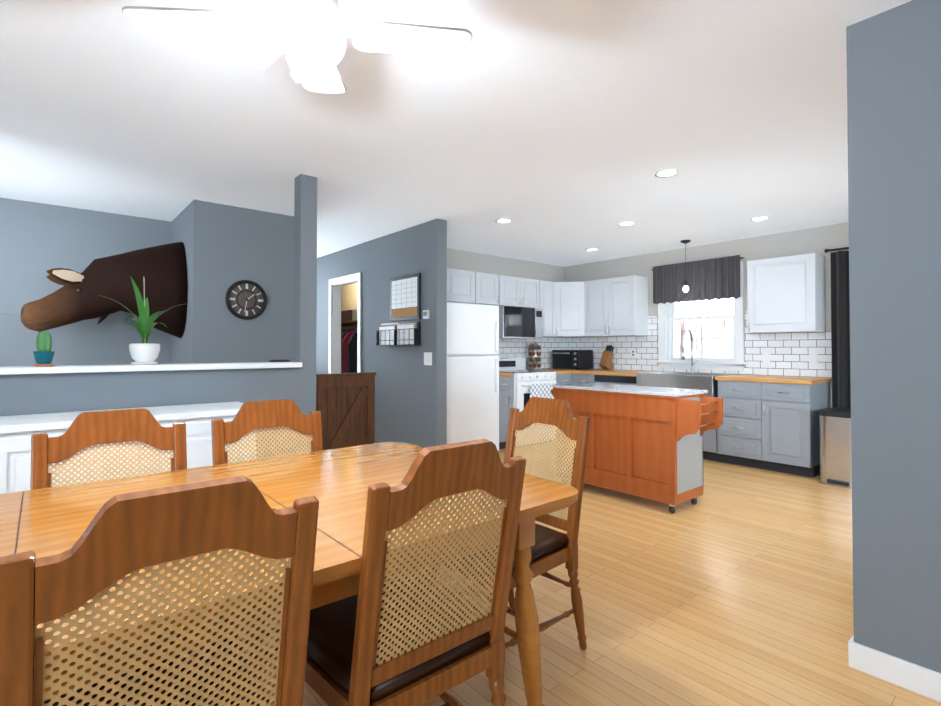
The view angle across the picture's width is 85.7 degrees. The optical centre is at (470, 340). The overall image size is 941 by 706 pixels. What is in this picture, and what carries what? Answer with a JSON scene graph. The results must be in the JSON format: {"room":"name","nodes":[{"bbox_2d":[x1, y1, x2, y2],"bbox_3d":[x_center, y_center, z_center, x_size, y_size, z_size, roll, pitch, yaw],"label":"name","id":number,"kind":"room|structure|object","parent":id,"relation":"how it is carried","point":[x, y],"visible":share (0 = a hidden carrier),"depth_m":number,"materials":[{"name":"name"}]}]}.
{"room":"dining room","nodes":[
{"label":"dining room","id":0,"kind":"room"},
{"bbox_2d":[0,197,171,366],"bbox_3d":[-4.349,0.042,3.818,3.620,2.440,0.150,1,-1,-40],"label":"wall","id":1,"kind":"structure","parent":0,"point":[38,241],"depth_m":4.41,"materials":[{"name":"grey paint"}]},
{"bbox_2d":[0,367,299,458],"bbox_3d":[-2.792,0.703,2.301,4.060,1.070,0.120,1,-1,-40],"label":"wall","id":2,"kind":"structure","parent":0,"point":[24,394],"depth_m":2.97,"materials":[{"name":"grey paint"}]},
{"bbox_2d":[0,362,301,374],"bbox_3d":[-2.792,0.150,2.310,4.060,0.035,0.220,1,-1,-40],"label":"ledge cap","id":3,"kind":"object","parent":2,"relation":"on","point":[89,368],"visible":0.98,"depth_m":2.91,"materials":[{"name":"white wood"}]},
{"bbox_2d":[33,331,54,365],"bbox_3d":[-2.295,0.044,2.730,0.095,0.189,0.096,1,-1,-40],"label":"potted plant","id":4,"kind":"object","parent":3,"relation":"on","point":[43,354],"visible":1,"depth_m":2.71,"materials":[{"name":"plant"}]},
{"bbox_2d":[99,276,182,364],"bbox_3d":[-1.938,-0.117,3.033,0.482,0.520,0.447,1,-1,-40],"label":"potted plant","id":5,"kind":"object","parent":3,"relation":"on","point":[144,352],"visible":1,"depth_m":2.99,"materials":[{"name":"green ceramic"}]},
{"bbox_2d":[269,359,289,361],"bbox_3d":[-1.335,0.142,3.544,0.130,0.018,0.045,1,-1,-40],"label":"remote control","id":6,"kind":"object","parent":3,"relation":"on","point":[280,360],"visible":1,"depth_m":3.53,"materials":[{"name":"black plastic"}]},
{"bbox_2d":[170,200,293,363],"bbox_3d":[-2.209,0.060,4.894,1.040,2.440,0.960,1,-1,-40],"label":"wall","id":7,"kind":"structure","parent":0,"point":[226,247],"depth_m":4.43,"materials":[{"name":"grey paint"}]},
{"bbox_2d":[20,242,187,337],"bbox_3d":[-3.015,-0.460,4.211,1.075,0.870,0.570,1,-1,-40],"label":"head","id":8,"kind":"object","parent":7,"relation":"attached to","point":[161,269],"visible":0.98,"depth_m":4.15},
{"bbox_2d":[225,280,266,319],"bbox_3d":[-1.965,-0.357,4.456,0.350,0.350,0.030,1,-1,-40],"label":"wall clock","id":9,"kind":"object","parent":7,"relation":"attached to","point":[246,299],"visible":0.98,"depth_m":4.45,"materials":[{"name":"metal"}]},
{"bbox_2d":[341,283,357,330],"bbox_3d":[-2.180,0.107,7.801,0.770,2.440,4.550,1,-1,-40],"label":"wall","id":10,"kind":"structure","parent":0,"point":[349,296],"depth_m":7.91,"materials":[{"name":"beige paint"}]},
{"bbox_2d":[341,309,357,328],"bbox_3d":[-2.051,-0.292,7.752,0.435,0.259,2.600,1,-1,-40],"label":"closet shelf","id":11,"kind":"object","parent":10,"relation":"attached to","point":[349,317],"visible":0.29,"depth_m":7.15,"materials":[{"name":"brown wood"}]},
{"bbox_2d":[341,329,345,371],"bbox_3d":[-1.591,0.127,7.048,0.410,0.597,0.056,1,-1,-40],"label":"garment","id":12,"kind":"object","parent":11,"relation":"hanging from","point":[343,333],"depth_m":6.92,"materials":[{"name":"fabric"}]},
{"bbox_2d":[346,330,356,372],"bbox_3d":[-1.488,0.214,6.924,0.410,0.776,0.056,1,-1,-40],"label":"garment","id":13,"kind":"object","parent":11,"relation":"hanging from","point":[348,351],"depth_m":6.82,"materials":[{"name":"fabric"}]},
{"bbox_2d":[316,219,446,447],"bbox_3d":[-2.131,0.095,7.052,0.120,2.440,5.760,1,-1,-40],"label":"wall","id":14,"kind":"structure","parent":0,"point":[410,397],"depth_m":5.28,"materials":[{"name":"grey paint"}]},
{"bbox_2d":[329,272,360,373],"bbox_3d":[-1.518,0.253,6.310,0.136,2.100,0.860,1,-1,-40],"label":"door frame","id":15,"kind":"structure","parent":14,"relation":"attached to","point":[335,327],"depth_m":6.56,"materials":[{"name":"white wood"}]},
{"bbox_2d":[376,321,420,345],"bbox_3d":[-0.759,-0.069,5.268,0.079,0.240,0.740,1,-1,-40],"label":"file organizer","id":16,"kind":"object","parent":14,"relation":"attached to","point":[402,333],"visible":1,"depth_m":5.21,"materials":[{"name":"black metal"}]},
{"bbox_2d":[390,273,420,321],"bbox_3d":[-0.676,-0.435,5.219,0.022,0.460,0.550,1,-1,-40],"label":"memo board","id":17,"kind":"object","parent":14,"relation":"attached to","point":[405,298],"visible":1,"depth_m":5.19,"materials":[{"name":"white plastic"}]},
{"bbox_2d":[423,310,429,318],"bbox_3d":[-0.432,-0.252,4.925,0.024,0.085,0.090,1,-1,-40],"label":"thermostat","id":18,"kind":"object","parent":14,"relation":"attached to","point":[426,314],"visible":0.92,"depth_m":4.90,"materials":[{"name":"white plastic"}]},
{"bbox_2d":[424,352,431,364],"bbox_3d":[-0.413,0.177,4.908,0.009,0.125,0.130,1,-1,-40],"label":"switch plate","id":19,"kind":"object","parent":14,"relation":"attached to","point":[427,358],"visible":1,"depth_m":4.90,"materials":[{"name":"white plastic"}]},
{"bbox_2d":[0,0,911,266],"bbox_3d":[-1.238,-1.222,4.204,8.850,0.100,11.300,1,-1,-40],"label":"ceiling","id":20,"kind":"structure","parent":0,"point":[559,132],"depth_m":2.78,"materials":[{"name":"white paint"}]},
{"bbox_2d":[122,0,471,93],"bbox_3d":[-0.462,-0.962,1.382,1.018,0.509,0.983,1,-1,-40],"label":"ceiling fan","id":21,"kind":"object","parent":20,"relation":"hanging from","point":[310,36],"visible":1,"depth_m":1.44,"materials":[{"name":"white"}]},
{"bbox_2d":[495,218,512,222],"bbox_3d":[0.324,-1.156,4.903,0.169,0.006,0.169,-1,-1,41],"label":"recessed light","id":22,"kind":"object","parent":20,"relation":"in","point":[503,220],"depth_m":4.89,"materials":[{"name":"white"}]},
{"bbox_2d":[585,248,598,250],"bbox_3d":[1.517,-1.133,6.326,0.169,0.006,0.169,-1,-1,41],"label":"recessed light","id":23,"kind":"object","parent":20,"relation":"in","point":[589,249],"depth_m":6.32,"materials":[{"name":"white"}]},
{"bbox_2d":[617,221,634,225],"bbox_3d":[1.539,-1.154,5.011,0.169,0.006,0.169,0,-1,11],"label":"recessed light","id":24,"kind":"object","parent":20,"relation":"in","point":[627,223],"depth_m":5.01,"materials":[{"name":"white"}]},
{"bbox_2d":[654,169,679,177],"bbox_3d":[1.380,-1.177,3.570,0.169,0.006,0.169,-1,-1,41],"label":"recessed light","id":25,"kind":"object","parent":20,"relation":"in","point":[664,173],"depth_m":3.57,"materials":[{"name":"white"}]},
{"bbox_2d":[677,240,694,299],"bbox_3d":[2.467,-0.807,5.813,0.194,0.676,0.194,1,-1,-40],"label":"pendant lamp","id":26,"kind":"object","parent":20,"relation":"hanging from","point":[685,283],"visible":1,"depth_m":5.80,"materials":[{"name":"black metal"}]},
{"bbox_2d":[750,216,770,220],"bbox_3d":[2.750,-1.157,4.815,0.169,0.006,0.169,-1,-1,41],"label":"recessed light","id":27,"kind":"object","parent":20,"relation":"in","point":[760,218],"depth_m":4.81,"materials":[{"name":"white"}]},
{"bbox_2d":[447,248,563,368],"bbox_3d":[0.206,0.089,6.738,3.050,2.440,0.150,1,-1,-40],"label":"wall","id":28,"kind":"structure","parent":0,"point":[474,262],"depth_m":6.85,"materials":[{"name":"grey paint"}]},
{"bbox_2d":[447,268,482,304],"bbox_3d":[-0.358,-0.643,5.966,0.957,0.380,0.315,1,-1,-40],"label":"upper cabinet","id":29,"kind":"object","parent":28,"relation":"attached to","point":[463,286],"depth_m":6.01,"materials":[{"name":"white wood"}]},
{"bbox_2d":[483,273,502,305],"bbox_3d":[0.106,-0.637,6.356,0.524,0.380,0.315,1,-1,-40],"label":"upper cabinet","id":30,"kind":"object","parent":28,"relation":"attached to","point":[492,283],"depth_m":6.30,"materials":[{"name":"white wood"}]},
{"bbox_2d":[503,275,538,307],"bbox_3d":[0.516,-0.631,6.702,0.817,0.380,0.315,1,-1,-40],"label":"upper cabinet","id":31,"kind":"object","parent":28,"relation":"attached to","point":[517,291],"depth_m":6.61,"materials":[{"name":"white wood"}]},
{"bbox_2d":[499,305,542,338],"bbox_3d":[0.582,-0.232,6.676,0.720,0.410,0.429,1,-1,-40],"label":"microwave","id":32,"kind":"object","parent":31,"relation":"attached to","point":[518,322],"visible":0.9,"depth_m":6.50,"materials":[{"name":"metal"}]},
{"bbox_2d":[495,337,562,368],"bbox_3d":[0.634,-0.017,7.000,2.040,0.839,0.004,1,-1,-40],"label":"tile backsplash","id":33,"kind":"structure","parent":28,"relation":"attached to","point":[508,348],"depth_m":7.14,"materials":[{"name":"white tile"}]},
{"bbox_2d":[539,280,554,336],"bbox_3d":[0.985,-0.435,7.070,0.358,0.760,0.351,1,-1,-40],"label":"upper cabinet","id":34,"kind":"object","parent":28,"relation":"attached to","point":[546,288],"depth_m":6.95,"materials":[{"name":"white wood"}]},
{"bbox_2d":[237,439,940,705],"bbox_3d":[-1.238,1.318,4.162,8.850,0.100,11.300,1,-1,-40],"label":"floor","id":35,"kind":"structure","parent":0,"point":[733,586],"depth_m":2.36,"materials":[{"name":"brown wood"}]},
{"bbox_2d":[30,408,186,489],"bbox_3d":[-1.088,0.735,1.579,0.460,0.988,0.531,1,-1,-40],"label":"chair","id":36,"kind":"object","parent":35,"relation":"on","point":[86,430],"visible":0.17,"depth_m":1.75,"materials":[{"name":"brown wood"}]},
{"bbox_2d":[0,401,255,493],"bbox_3d":[-2.661,0.802,2.003,3.410,0.859,0.466,1,-1,-40],"label":"sideboard","id":37,"kind":"object","parent":35,"relation":"on","point":[17,432],"visible":0.02,"depth_m":2.52,"materials":[{"name":"white wood"}]},
{"bbox_2d":[0,475,318,705],"bbox_3d":[-0.609,0.725,0.981,0.460,0.988,0.531,1,-1,-40],"label":"chair","id":38,"kind":"object","parent":35,"relation":"on","point":[125,534],"visible":1,"depth_m":0.80,"materials":[{"name":"brown wood"}]},
{"bbox_2d":[211,399,322,678],"bbox_3d":[-0.682,0.740,1.921,0.460,0.988,0.531,1,-1,-40],"label":"chair","id":39,"kind":"object","parent":35,"relation":"on","point":[265,415],"visible":0.17,"depth_m":2.08,"materials":[{"name":"brown wood"}]},
{"bbox_2d":[0,442,577,705],"bbox_3d":[-0.806,0.843,1.313,2.130,0.763,1.125,1,-1,-40],"label":"dining table","id":40,"kind":"object","parent":35,"relation":"on","point":[51,521],"visible":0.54,"depth_m":1.47,"materials":[{"name":"brown wood"}]},
{"bbox_2d":[294,174,316,452],"bbox_3d":[-1.194,0.040,3.658,0.120,2.440,0.120,1,-1,-40],"label":"post","id":41,"kind":"object","parent":35,"relation":"on","point":[305,258],"visible":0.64,"depth_m":3.62,"materials":[{"name":"grey paint"}]},
{"bbox_2d":[316,372,375,449],"bbox_3d":[-1.227,0.793,5.021,0.630,0.938,0.067,1,-1,-40],"label":"gate","id":42,"kind":"object","parent":41,"relation":"attached to","point":[345,404],"visible":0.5,"depth_m":5.01,"materials":[{"name":"brown wood"}]},
{"bbox_2d":[275,439,525,705],"bbox_3d":[-0.189,0.731,1.335,0.460,0.988,0.531,1,-1,-40],"label":"chair","id":43,"kind":"object","parent":35,"relation":"on","point":[416,639],"visible":0.88,"depth_m":1.18,"materials":[{"name":"brown wood"}]},
{"bbox_2d":[447,302,498,450],"bbox_3d":[-0.223,0.452,5.681,0.780,1.680,0.845,1,-1,-40],"label":"refrigerator","id":44,"kind":"object","parent":35,"relation":"on","point":[472,373],"visible":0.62,"depth_m":5.39,"materials":[{"name":"white metal"}]},
{"bbox_2d":[499,376,511,448],"bbox_3d":[0.181,0.865,6.196,0.330,0.868,0.620,1,-1,-40],"label":"base cabinet","id":45,"kind":"object","parent":35,"relation":"on","point":[505,382],"depth_m":5.99,"materials":[{"name":"grey wood"}]},
{"bbox_2d":[499,372,512,375],"bbox_3d":[0.183,0.411,6.201,0.330,0.040,0.626,1,-1,-40],"label":"countertop","id":46,"kind":"structure","parent":45,"relation":"on","point":[500,373],"depth_m":6.00,"materials":[{"name":"brown wood"}]},
{"bbox_2d":[426,397,589,690],"bbox_3d":[0.149,0.742,2.045,0.531,0.988,0.460,1,-1,-40],"label":"end chair","id":47,"kind":"object","parent":35,"relation":"on","point":[551,549],"visible":0.44,"depth_m":2.06,"materials":[{"name":"brown wood"}]},
{"bbox_2d":[499,358,556,447],"bbox_3d":[0.643,0.771,6.499,0.735,1.070,0.702,1,-1,-40],"label":"range","id":48,"kind":"object","parent":35,"relation":"on","point":[527,385],"visible":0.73,"depth_m":6.25,"materials":[{"name":"white metal"}]},
{"bbox_2d":[555,372,570,383],"bbox_3d":[1.043,0.876,6.887,0.360,0.868,0.673,1,-1,-40],"label":"base cabinet","id":49,"kind":"object","parent":35,"relation":"on","point":[561,377],"depth_m":6.67,"materials":[{"name":"grey wood"}]},
{"bbox_2d":[571,372,594,382],"bbox_3d":[1.679,0.875,6.823,0.663,0.868,0.399,1,-1,-40],"label":"base cabinet","id":50,"kind":"object","parent":35,"relation":"on","point":[576,377],"depth_m":6.63,"materials":[{"name":"grey wood"}]},
{"bbox_2d":[526,368,562,371],"bbox_3d":[1.017,0.423,6.903,0.330,0.040,0.626,1,-1,-40],"label":"countertop","id":51,"kind":"structure","parent":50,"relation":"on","point":[551,369],"depth_m":7.08,"materials":[{"name":"brown wood"}]},
{"bbox_2d":[529,341,540,369],"bbox_3d":[0.890,0.204,7.018,0.172,0.395,0.172,1,-1,-40],"label":"spice carousel","id":52,"kind":"object","parent":51,"relation":"on","point":[534,356],"visible":1,"depth_m":6.97,"materials":[{"name":"metal"}]},
{"bbox_2d":[595,372,636,385],"bbox_3d":[1.999,0.870,6.475,0.621,0.868,0.657,1,-1,-40],"label":"dishwasher","id":53,"kind":"object","parent":35,"relation":"on","point":[600,377],"depth_m":6.26,"materials":[{"name":"black metal"}]},
{"bbox_2d":[563,368,642,375],"bbox_3d":[1.701,0.463,6.832,0.626,0.124,1.616,1,-1,-40],"label":"countertop","id":54,"kind":"structure","parent":53,"relation":"on","point":[609,372],"depth_m":6.46,"materials":[{"name":"brown wood"}]},
{"bbox_2d":[552,350,592,369],"bbox_3d":[1.442,0.271,7.234,0.357,0.270,0.480,1,-1,-40],"label":"toaster oven","id":55,"kind":"object","parent":54,"relation":"on","point":[577,359],"visible":1,"depth_m":7.09,"materials":[{"name":"black plastic"}]},
{"bbox_2d":[599,345,613,369],"bbox_3d":[1.869,0.230,6.940,0.230,0.341,0.100,1,-1,-40],"label":"knife block","id":56,"kind":"object","parent":54,"relation":"on","point":[606,363],"visible":1,"depth_m":6.91,"materials":[{"name":"brown wood"}]},
{"bbox_2d":[551,386,722,513],"bbox_3d":[1.303,0.838,4.165,0.470,0.856,1.352,1,-1,-40],"label":"kitchen island","id":57,"kind":"object","parent":35,"relation":"on","point":[646,442],"depth_m":3.86,"materials":[{"name":"brown wood"}]},
{"bbox_2d":[555,382,702,393],"bbox_3d":[1.277,0.399,4.203,0.480,0.024,1.160,1,-1,-40],"label":"island countertop","id":58,"kind":"structure","parent":57,"relation":"on","point":[586,386],"depth_m":4.06,"materials":[{"name":"white stone"}]},
{"bbox_2d":[703,429,714,460],"bbox_3d":[2.523,0.975,5.871,0.596,0.638,0.940,1,-1,-40],"label":"base cabinet","id":59,"kind":"object","parent":35,"relation":"on","point":[709,436],"depth_m":5.41,"materials":[{"name":"grey wood"}]},
{"bbox_2d":[681,328,697,372],"bbox_3d":[2.602,0.120,6.002,0.266,0.533,0.117,1,-1,-40],"label":"spring faucet","id":60,"kind":"object","parent":59,"relation":"on","point":[683,352],"visible":0.98,"depth_m":6.05,"materials":[{"name":"silver metal"}]},
{"bbox_2d":[715,380,770,469],"bbox_3d":[2.973,0.851,5.319,0.620,0.868,0.487,1,-1,-40],"label":"base cabinet","id":61,"kind":"object","parent":35,"relation":"on","point":[743,437],"depth_m":5.11,"materials":[{"name":"grey wood"}]},
{"bbox_2d":[767,380,829,477],"bbox_3d":[3.226,0.846,5.020,0.620,0.868,0.410,1,-1,-40],"label":"base cabinet","id":62,"kind":"object","parent":35,"relation":"on","point":[771,423],"depth_m":4.80,"materials":[{"name":"grey wood"}]},
{"bbox_2d":[715,376,830,383],"bbox_3d":[3.085,0.395,5.189,0.626,0.040,0.880,1,-1,-40],"label":"countertop","id":63,"kind":"structure","parent":62,"relation":"on","point":[790,379],"depth_m":4.98,"materials":[{"name":"brown wood"}]},
{"bbox_2d":[637,372,734,396],"bbox_3d":[2.454,0.515,5.820,0.545,0.270,0.890,1,-1,-40],"label":"farmhouse sink","id":64,"kind":"object","parent":63,"relation":"in","point":[702,381],"visible":0.46,"depth_m":5.62,"materials":[{"name":"metal"}]},
{"bbox_2d":[819,408,851,487],"bbox_3d":[3.356,0.952,4.559,0.410,0.645,0.310,1,-1,-40],"label":"trash can","id":65,"kind":"object","parent":35,"relation":"on","point":[835,447],"visible":0.75,"depth_m":4.46,"materials":[{"name":"metal"}]},
{"bbox_2d":[564,222,848,407],"bbox_3d":[3.555,0.065,5.245,0.150,2.440,6.750,1,-1,-40],"label":"wall","id":66,"kind":"structure","parent":0,"point":[819,240],"depth_m":5.71,"materials":[{"name":"grey paint"}]},
{"bbox_2d":[555,281,586,336],"bbox_3d":[1.392,-0.433,7.208,0.633,0.760,0.663,1,-1,-40],"label":"upper cabinet","id":67,"kind":"object","parent":66,"relation":"attached to","point":[570,297],"depth_m":7.02,"materials":[{"name":"white wood"}]},
{"bbox_2d":[587,275,647,336],"bbox_3d":[1.911,-0.439,6.811,0.350,0.760,0.831,1,-1,-40],"label":"upper cabinet","id":68,"kind":"object","parent":66,"relation":"attached to","point":[618,306],"depth_m":6.59,"materials":[{"name":"white wood"}]},
{"bbox_2d":[563,311,831,377],"bbox_3d":[2.514,0.038,6.362,0.004,0.709,3.400,1,-1,-40],"label":"tile backsplash","id":69,"kind":"structure","parent":66,"relation":"attached to","point":[789,353],"depth_m":5.61,"materials":[{"name":"white tile"}]},
{"bbox_2d":[631,349,635,357],"bbox_3d":[2.168,0.170,6.761,0.007,0.116,0.072,1,-1,-40],"label":"electrical outlet plate","id":70,"kind":"object","parent":69,"relation":"attached to","point":[633,351],"depth_m":6.75,"materials":[{"name":"white plastic"}]},
{"bbox_2d":[763,353,769,362],"bbox_3d":[3.218,0.190,5.514,0.007,0.116,0.072,1,-1,-40],"label":"electrical outlet plate","id":71,"kind":"object","parent":69,"relation":"attached to","point":[766,356],"depth_m":5.51,"materials":[{"name":"white plastic"}]},
{"bbox_2d":[809,353,817,363],"bbox_3d":[3.501,0.184,5.177,0.007,0.116,0.072,1,-1,-40],"label":"electrical outlet plate","id":72,"kind":"object","parent":69,"relation":"attached to","point":[813,358],"depth_m":5.17,"materials":[{"name":"white plastic"}]},
{"bbox_2d":[656,261,745,370],"bbox_3d":[2.781,-0.268,6.134,0.195,1.235,1.070,1,-1,-40],"label":"window","id":73,"kind":"structure","parent":66,"relation":"in","point":[715,327],"depth_m":6.12,"materials":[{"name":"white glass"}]},
{"bbox_2d":[651,255,743,303],"bbox_3d":[2.675,-0.706,6.078,0.048,0.490,1.120,1,-1,-40],"label":"valance curtain","id":74,"kind":"object","parent":73,"relation":"attached to","point":[714,278],"visible":0.98,"depth_m":6.04,"materials":[{"name":"black fabric"}]},
{"bbox_2d":[747,253,825,332],"bbox_3d":[3.255,-0.465,5.242,0.316,0.760,0.620,1,-1,-40],"label":"upper cabinet","id":75,"kind":"object","parent":66,"relation":"attached to","point":[786,294],"depth_m":5.09,"materials":[{"name":"white wood"}]},
{"bbox_2d":[824,247,850,408],"bbox_3d":[3.910,0.163,4.550,0.060,2.162,1.232,1,-1,-40],"label":"curtain","id":76,"kind":"object","parent":66,"relation":"hanging from","point":[840,340],"visible":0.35,"depth_m":4.91,"materials":[{"name":"black fabric"}]},
{"bbox_2d":[846,0,940,672],"bbox_3d":[2.213,-0.001,1.141,0.150,2.440,2.200,1,-1,-40],"label":"wall","id":77,"kind":"structure","parent":0,"point":[894,121],"depth_m":1.83,"materials":[{"name":"grey paint"}]},
{"bbox_2d":[848,637,940,701],"bbox_3d":[2.115,1.171,1.113,0.017,0.095,2.114,1,-1,-40],"label":"baseboard","id":78,"kind":"structure","parent":77,"relation":"attached to","point":[918,679],"depth_m":1.81,"materials":[{"name":"white wood"}]}
]}

